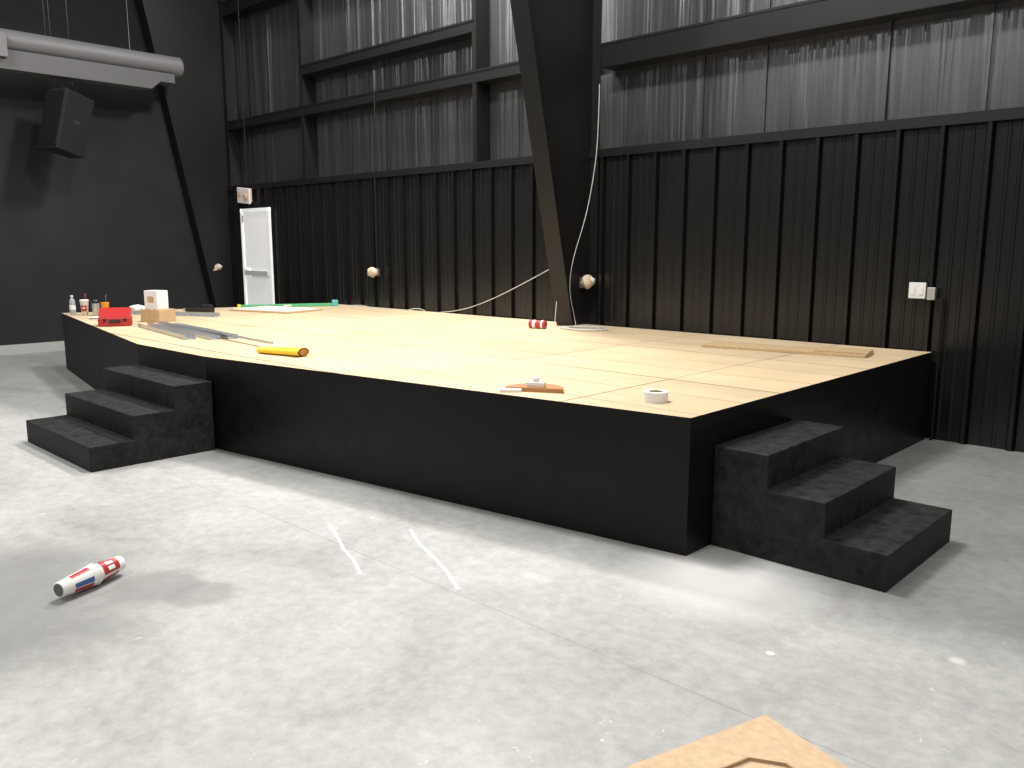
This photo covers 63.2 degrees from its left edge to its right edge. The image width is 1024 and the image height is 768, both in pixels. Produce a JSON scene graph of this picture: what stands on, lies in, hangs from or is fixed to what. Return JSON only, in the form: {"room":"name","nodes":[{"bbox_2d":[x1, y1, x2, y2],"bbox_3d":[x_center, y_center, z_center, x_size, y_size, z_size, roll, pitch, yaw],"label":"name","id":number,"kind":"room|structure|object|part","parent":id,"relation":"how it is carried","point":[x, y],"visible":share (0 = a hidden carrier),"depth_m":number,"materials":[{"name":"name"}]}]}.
{"room":"auditorium under construction","nodes":[
{"label":"auditorium under construction","id":0,"kind":"room"},
{"bbox_2d":[0,0,209,345],"bbox_3d":[-9.684,-3.072,7.744,0.200,6.400,15.200,9,13,43],"label":"wall","id":1,"kind":"structure","parent":0,"point":[113,221],"depth_m":11.61,"materials":[{"name":"black paint"}]},
{"bbox_2d":[0,341,64,355],"bbox_3d":[-9.777,0.062,8.001,0.018,0.130,14.700,9,13,43],"label":"baseboard","id":2,"kind":"structure","parent":1,"relation":"attached to","point":[58,345],"depth_m":11.34,"materials":[{"name":"grey concrete"}]},
{"bbox_2d":[136,0,237,307],"bbox_3d":[-4.952,-3.833,12.354,0.260,6.400,1.507,9,13,43],"label":"steel column","id":3,"kind":"structure","parent":0,"point":[195,108],"depth_m":12.59,"materials":[{"name":"black metal"}]},
{"bbox_2d":[213,264,221,270],"bbox_3d":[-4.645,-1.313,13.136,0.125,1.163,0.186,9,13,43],"label":"electrical outlet box","id":4,"kind":"object","parent":3,"relation":"attached to","point":[217,266],"visible":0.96,"depth_m":13.03,"materials":[{"name":"grey plastic"}]},
{"bbox_2d":[0,350,1023,767],"bbox_3d":[-2.321,1.281,1.381,20.500,0.120,15.650,9,13,43],"label":"floor","id":5,"kind":"structure","parent":0,"point":[236,629],"depth_m":3.15,"materials":[{"name":"concrete"}]},
{"bbox_2d":[53,556,125,596],"bbox_3d":[-1.787,0.814,3.533,0.098,0.098,0.324,4,10,20],"label":"tube","id":6,"kind":"object","parent":5,"relation":"on","point":[91,575],"visible":1,"depth_m":3.49,"materials":[{"name":"white plastic"}]},
{"bbox_2d":[26,364,214,471],"bbox_3d":[-2.852,0.205,6.014,1.240,0.495,0.846,9,13,43],"label":"steps","id":7,"kind":"structure","parent":5,"relation":"on","point":[140,414],"depth_m":5.77,"materials":[{"name":"black carpet"}]},
{"bbox_2d":[328,524,361,574],"bbox_3d":[-0.808,0.785,3.999,0.026,0.004,0.734,-4,10,-23],"label":"tape strips","id":8,"kind":"object","parent":5,"relation":"on","point":[346,552],"visible":1,"depth_m":3.95,"materials":[{"name":"white plastic"}]},
{"bbox_2d":[409,529,459,589],"bbox_3d":[-0.373,0.805,3.880,0.028,0.004,0.810,-4,10,-22],"label":"tape strips","id":9,"kind":"object","parent":5,"relation":"on","point":[428,552],"visible":1,"depth_m":3.83,"materials":[{"name":"white plastic"}]},
{"bbox_2d":[62,304,931,555],"bbox_3d":[-1.334,-0.168,7.768,8.605,0.660,3.835,9,13,43],"label":"stage","id":10,"kind":"object","parent":5,"relation":"on","point":[410,401],"visible":0.7,"depth_m":5.09,"materials":[{"name":"black paint"}]},
{"bbox_2d":[69,295,75,314],"bbox_3d":[-5.020,-0.901,9.504,0.065,0.222,0.065,9,13,43],"label":"water bottle","id":11,"kind":"object","parent":10,"relation":"on","point":[72,306],"visible":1,"depth_m":9.48,"materials":[{"name":"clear plastic"}]},
{"bbox_2d":[79,299,88,315],"bbox_3d":[-4.834,-0.900,9.409,0.100,0.250,0.098,9,13,43],"label":"paper cup","id":12,"kind":"object","parent":10,"relation":"on","point":[84,303],"visible":1,"depth_m":9.39,"materials":[{"name":"white paper"}]},
{"bbox_2d":[91,299,99,315],"bbox_3d":[-4.699,-0.863,9.397,0.084,0.180,0.083,9,13,43],"label":"travel mug","id":13,"kind":"object","parent":10,"relation":"on","point":[95,303],"visible":0.94,"depth_m":9.37,"materials":[{"name":"silver metal"}]},
{"bbox_2d":[100,295,108,307],"bbox_3d":[-4.563,-0.882,9.332,0.092,0.240,0.091,9,13,43],"label":"plastic cup","id":14,"kind":"object","parent":10,"relation":"on","point":[105,304],"visible":0.61,"depth_m":9.30,"materials":[{"name":"orange plastic"}]},
{"bbox_2d":[98,307,132,326],"bbox_3d":[-3.916,-0.662,8.215,0.300,0.170,0.264,-4,10,-22],"label":"tool case","id":15,"kind":"object","parent":10,"relation":"on","point":[116,316],"visible":1,"depth_m":8.16,"materials":[{"name":"red plastic"}]},
{"bbox_2d":[129,304,144,309],"bbox_3d":[-4.403,-0.884,9.789,0.279,0.095,0.192,9,13,43],"label":"rag","id":16,"kind":"object","parent":10,"relation":"on","point":[133,307],"visible":0.42,"depth_m":9.72,"materials":[{"name":"white fabric"}]},
{"bbox_2d":[140,308,175,322],"bbox_3d":[-3.684,-0.717,8.664,0.260,0.131,0.220,4,10,23],"label":"cardboard box","id":17,"kind":"object","parent":10,"relation":"on","point":[147,315],"visible":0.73,"depth_m":8.58,"materials":[{"name":"brown cardboard"}]},
{"bbox_2d":[144,290,168,308],"bbox_3d":[-3.699,-0.877,8.650,0.190,0.190,0.142,5,10,26],"label":"carton","id":18,"kind":"object","parent":17,"relation":"on","point":[153,299],"visible":1,"depth_m":8.60,"materials":[{"name":"white cardboard"}]},
{"bbox_2d":[131,310,219,316],"bbox_3d":[-3.973,-0.806,9.484,1.450,0.040,0.102,3,10,18],"label":"track","id":19,"kind":"object","parent":10,"relation":"on","point":[133,312],"visible":0.47,"depth_m":9.39,"materials":[{"name":"grey"}]},
{"bbox_2d":[183,304,214,312],"bbox_3d":[-3.715,-0.897,9.852,0.390,0.100,0.100,2,10,15],"label":"cordless drill","id":20,"kind":"object","parent":10,"relation":"on","point":[205,307],"visible":0.91,"depth_m":9.80,"materials":[{"name":"black plastic"}]},
{"bbox_2d":[138,321,273,343],"bbox_3d":[-2.748,-0.445,7.268,0.377,0.048,2.598,-8,12,-39],"label":"bundle","id":21,"kind":"object","parent":10,"relation":"on","point":[179,330],"visible":1,"depth_m":7.33,"materials":[{"name":"silver metal"}]},
{"bbox_2d":[229,306,322,313],"bbox_3d":[-2.870,-0.906,10.129,0.950,0.028,0.600,5,11,29],"label":"board","id":22,"kind":"object","parent":10,"relation":"on","point":[263,309],"visible":1,"depth_m":9.97,"materials":[{"name":"white wood"}]},
{"bbox_2d":[256,347,308,356],"bbox_3d":[-1.656,-0.242,5.987,0.420,0.064,0.115,5,11,29],"label":"tube","id":23,"kind":"object","parent":10,"relation":"on","point":[290,351],"visible":1,"depth_m":5.93,"materials":[{"name":"yellow cardboard"}]},
{"bbox_2d":[237,300,337,307],"bbox_3d":[-2.887,-1.036,10.755,1.260,0.080,0.060,-3,10,-18],"label":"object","id":24,"kind":"object","parent":10,"relation":"on","point":[334,302],"visible":0.98,"depth_m":10.78,"materials":[{"name":"green paint"}]},
{"bbox_2d":[347,84,613,330],"bbox_3d":[-0.590,-1.869,9.015,4.603,2.288,0.606,9,13,43],"label":"electrical cable","id":25,"kind":"object","parent":10,"relation":"on","point":[575,326],"visible":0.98,"depth_m":8.02,"materials":[{"name":"grey plastic"}]},
{"bbox_2d":[499,376,563,392],"bbox_3d":[0.107,-0.008,4.519,0.353,0.080,0.186,1,9,6],"label":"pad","id":26,"kind":"object","parent":10,"relation":"on","point":[535,385],"visible":1,"depth_m":4.47,"materials":[{"name":"brown"}]},
{"bbox_2d":[528,320,546,328],"bbox_3d":[0.245,-0.568,7.916,0.160,0.082,0.082,5,10,26],"label":"spray can","id":27,"kind":"object","parent":10,"relation":"on","point":[540,324],"visible":1,"depth_m":7.89,"materials":[{"name":"red metal"}]},
{"bbox_2d":[510,0,601,325],"bbox_3d":[0.189,-3.340,7.325,0.200,5.736,1.700,9,13,43],"label":"steel column","id":28,"kind":"structure","parent":10,"relation":"on","point":[558,42],"depth_m":7.84,"materials":[{"name":"black metal"}]},
{"bbox_2d":[579,275,594,288],"bbox_3d":[0.745,-1.007,8.196,0.123,0.142,0.170,9,13,43],"label":"electrical outlet box","id":29,"kind":"object","parent":28,"relation":"attached to","point":[587,281],"visible":1,"depth_m":8.15,"materials":[{"name":"grey plastic"}]},
{"bbox_2d":[643,389,667,402],"bbox_3d":[0.724,0.061,4.196,0.124,0.050,0.124,9,13,43],"label":"tape roll","id":30,"kind":"object","parent":10,"relation":"on","point":[649,395],"visible":1,"depth_m":4.15,"materials":[{"name":"white paper"}]},
{"bbox_2d":[701,341,873,357],"bbox_3d":[2.052,-0.269,6.254,1.206,0.032,0.309,6,11,33],"label":"wooden plank","id":31,"kind":"object","parent":10,"relation":"on","point":[826,351],"visible":1,"depth_m":6.14,"materials":[{"name":"brown wood"}]},
{"bbox_2d":[625,715,847,767],"bbox_3d":[0.631,1.101,2.037,0.750,0.019,0.750,-5,11,-29],"label":"board","id":32,"kind":"object","parent":5,"relation":"on","point":[760,742],"visible":1,"depth_m":2.35,"materials":[{"name":"brown wood"}]},
{"bbox_2d":[711,420,951,591],"bbox_3d":[1.556,0.533,4.023,0.828,0.495,0.850,9,13,43],"label":"steps","id":33,"kind":"structure","parent":5,"relation":"on","point":[786,493],"depth_m":3.85,"materials":[{"name":"black carpet"}]},
{"bbox_2d":[219,0,1023,451],"bbox_3d":[2.905,-2.827,6.258,20.500,6.400,0.505,9,13,43],"label":"wall","id":34,"kind":"structure","parent":0,"point":[788,170],"depth_m":7.44,"materials":[{"name":"grey metal"}]},
{"bbox_2d":[237,187,251,203],"bbox_3d":[-4.044,-2.845,12.571,0.379,0.263,0.076,9,13,43],"label":"exit sign","id":35,"kind":"object","parent":34,"relation":"attached to","point":[244,195],"visible":1,"depth_m":12.51,"materials":[{"name":"beige plastic"}]},
{"bbox_2d":[240,207,274,304],"bbox_3d":[-3.854,-1.655,12.668,0.850,2.000,0.095,9,13,43],"label":"door","id":36,"kind":"structure","parent":34,"relation":"in","point":[256,230],"depth_m":12.61,"materials":[{"name":"white metal"}]},
{"bbox_3d":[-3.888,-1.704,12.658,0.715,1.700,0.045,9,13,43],"label":"handle","id":37,"kind":"part","parent":36,"relation":"part of","materials":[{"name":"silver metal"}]},
{"bbox_2d":[368,267,379,277],"bbox_3d":[-1.758,-1.419,10.582,0.188,0.139,0.117,9,13,43],"label":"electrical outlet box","id":38,"kind":"object","parent":34,"relation":"attached to","point":[372,272],"visible":1,"depth_m":10.54,"materials":[{"name":"grey plastic"}]},
{"bbox_2d":[908,282,936,299],"bbox_3d":[3.025,-0.685,6.130,0.186,0.124,0.052,9,13,43],"label":"light switch","id":39,"kind":"object","parent":34,"relation":"attached to","point":[918,290],"visible":1,"depth_m":6.12,"materials":[{"name":"white plastic"}]},
{"bbox_3d":[-2.320,-5.143,0.322,20.500,0.100,15.650,9,13,43],"label":"ceiling","id":40,"kind":"structure","parent":0,"visible":0},
{"bbox_2d":[37,0,93,157],"bbox_3d":[-5.771,-4.819,10.483,0.707,3.844,0.662,9,13,43],"label":"loudspeaker","id":41,"kind":"object","parent":40,"relation":"hanging from","point":[67,114],"visible":1,"depth_m":10.52,"materials":[{"name":"black plastic"}]},
{"bbox_2d":[0,0,183,90],"bbox_3d":[-7.633,-5.012,8.535,0.325,2.830,8.617,9,13,43],"label":"screen housing","id":42,"kind":"object","parent":40,"relation":"hanging from","point":[24,53],"visible":1,"depth_m":10.77,"materials":[{"name":"grey paint"}]}
]}

